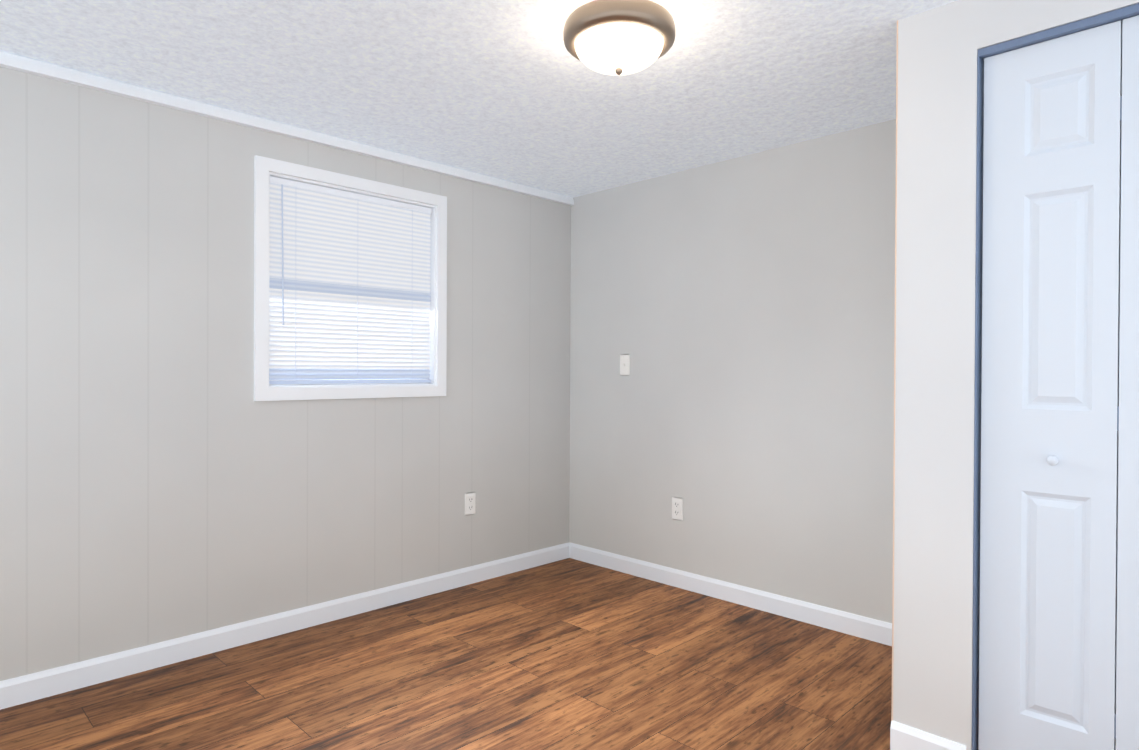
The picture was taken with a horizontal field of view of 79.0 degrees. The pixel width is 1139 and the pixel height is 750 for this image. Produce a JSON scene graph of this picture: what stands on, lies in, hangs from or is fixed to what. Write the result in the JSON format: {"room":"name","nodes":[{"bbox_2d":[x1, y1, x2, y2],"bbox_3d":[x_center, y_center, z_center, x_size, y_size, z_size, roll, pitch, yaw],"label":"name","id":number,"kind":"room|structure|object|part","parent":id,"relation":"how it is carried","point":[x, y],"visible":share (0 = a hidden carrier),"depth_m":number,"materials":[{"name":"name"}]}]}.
{"room":"empty bedroom","nodes":[
{"label":"empty bedroom","id":0,"kind":"room"},
{"bbox_2d":[0,67,570,680],"bbox_3d":[-1.338,0.019,2.834,0.100,2.134,3.900,1,1,45],"label":"wall","id":1,"kind":"structure","parent":0,"point":[164,475],"depth_m":2.68,"materials":[{"name":"paint"}]},
{"bbox_2d":[0,543,568,709],"bbox_3d":[-1.307,1.042,2.796,0.013,0.088,3.687,1,1,45],"label":"baseboard","id":2,"kind":"structure","parent":1,"relation":"attached to","point":[44,684],"depth_m":2.78,"materials":[{"name":"white wood"}]},
{"bbox_2d":[0,51,573,205],"bbox_3d":[-1.287,-1.025,2.783,0.029,0.046,3.700,1,1,45],"label":"crown molding","id":3,"kind":"structure","parent":1,"relation":"attached to","point":[52,71],"depth_m":2.76,"materials":[{"name":"white"}]},
{"bbox_2d":[254,155,446,400],"bbox_3d":[-0.985,-0.393,3.173,0.116,0.997,0.932,1,1,45],"label":"window","id":4,"kind":"structure","parent":1,"relation":"in","point":[390,262],"depth_m":3.12,"materials":[{"name":"white plastic"}]},
{"bbox_3d":[-1.002,-0.394,3.190,0.038,0.873,0.808,1,1,45],"label":"window sash","id":5,"kind":"part","parent":4,"relation":"part of","materials":[{"name":"white plastic"}]},
{"bbox_3d":[-0.971,-0.382,3.159,0.038,0.839,0.796,1,1,45],"label":"window blind rails","id":6,"kind":"part","parent":4,"relation":"part of","materials":[{"name":"white plastic"}]},
{"bbox_3d":[-0.975,-0.815,3.162,0.026,0.026,0.796,1,1,45],"label":"window blind head rail","id":7,"kind":"part","parent":4,"relation":"part of","materials":[{"name":"white plastic"}]},
{"bbox_2d":[465,492,475,515],"bbox_3d":[-0.515,0.669,3.590,0.008,0.115,0.070,1,1,45],"label":"outlet","id":8,"kind":"object","parent":1,"relation":"attached to","point":[471,496],"visible":1,"depth_m":3.59,"materials":[{"name":"white plastic"}]},
{"bbox_2d":[0,558,891,749],"bbox_3d":[-0.050,1.149,1.553,3.750,0.100,3.900,1,1,45],"label":"floor","id":9,"kind":"structure","parent":0,"point":[569,654],"depth_m":2.44,"materials":[{"name":"wood"}]},
{"bbox_2d":[0,0,956,197],"bbox_3d":[-0.040,-1.084,1.540,3.750,0.100,3.900,1,1,45],"label":"ceiling","id":10,"kind":"structure","parent":0,"point":[515,91],"depth_m":2.38,"materials":[{"name":"white paint"}]},
{"bbox_2d":[563,0,675,75],"bbox_3d":[0.146,-0.961,2.039,0.330,0.152,0.330,1,1,45],"label":"lamp","id":11,"kind":"object","parent":10,"relation":"attached to","point":[617,37],"visible":1,"depth_m":1.94,"materials":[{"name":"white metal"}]},
{"bbox_3d":[0.146,-0.940,2.039,0.262,0.074,0.262,1,1,45],"label":"glass","id":12,"kind":"part","parent":11,"relation":"part of","materials":[{"name":"white glass"}]},
{"bbox_2d":[569,119,895,622],"bbox_3d":[1.331,0.031,2.857,3.650,2.134,0.100,1,1,45],"label":"wall","id":13,"kind":"structure","parent":0,"point":[739,311],"depth_m":3.27,"materials":[{"name":"paint"}]},
{"bbox_2d":[620,354,629,374],"bbox_3d":[0.300,-0.056,3.802,0.070,0.115,0.017,1,1,45],"label":"light switch","id":14,"kind":"object","parent":13,"relation":"attached to","point":[624,364],"visible":1,"depth_m":3.80,"materials":[{"name":"white plastic"}]},
{"bbox_2d":[672,497,682,520],"bbox_3d":[0.554,0.688,3.556,0.070,0.115,0.008,1,1,45],"label":"outlet","id":15,"kind":"object","parent":13,"relation":"attached to","point":[678,509],"visible":1,"depth_m":3.55,"materials":[{"name":"white plastic"}]},
{"bbox_2d":[569,542,891,645],"bbox_3d":[0.754,1.048,3.354,2.145,0.088,0.013,1,1,45],"label":"baseboard","id":16,"kind":"structure","parent":13,"relation":"attached to","point":[871,629],"depth_m":3.27,"materials":[{"name":"white wood"}]},
{"bbox_2d":[893,0,1138,749],"bbox_3d":[1.484,0.040,1.562,1.405,2.134,0.100,1,1,45],"label":"wall","id":17,"kind":"structure","parent":0,"point":[939,47],"depth_m":1.94,"materials":[{"name":"paint"}]},
{"bbox_2d":[891,21,897,720],"bbox_3d":[0.952,-0.010,2.021,0.004,2.046,0.003,1,1,45],"label":"trim","id":18,"kind":"structure","parent":17,"relation":"attached to","point":[894,366],"depth_m":2.02,"materials":[{"name":"beige wood"}]},
{"bbox_2d":[890,721,965,749],"bbox_3d":[1.011,1.058,1.954,0.196,0.088,0.013,1,1,45],"label":"baseboard","id":19,"kind":"structure","parent":17,"relation":"attached to","point":[904,737],"depth_m":1.97,"materials":[{"name":"white wood"}]},
{"bbox_2d":[972,3,1138,749],"bbox_3d":[1.347,0.112,1.692,0.612,1.982,0.099,1,1,45],"label":"bifold closet door","id":20,"kind":"structure","parent":17,"relation":"in","point":[1055,651],"depth_m":1.76,"materials":[{"name":"white wood"}]},
{"bbox_3d":[1.230,0.217,1.757,0.025,0.025,0.026,1,1,45],"label":"knob","id":21,"kind":"part","parent":20,"relation":"part of","materials":[{"name":"white plastic"}]}
]}

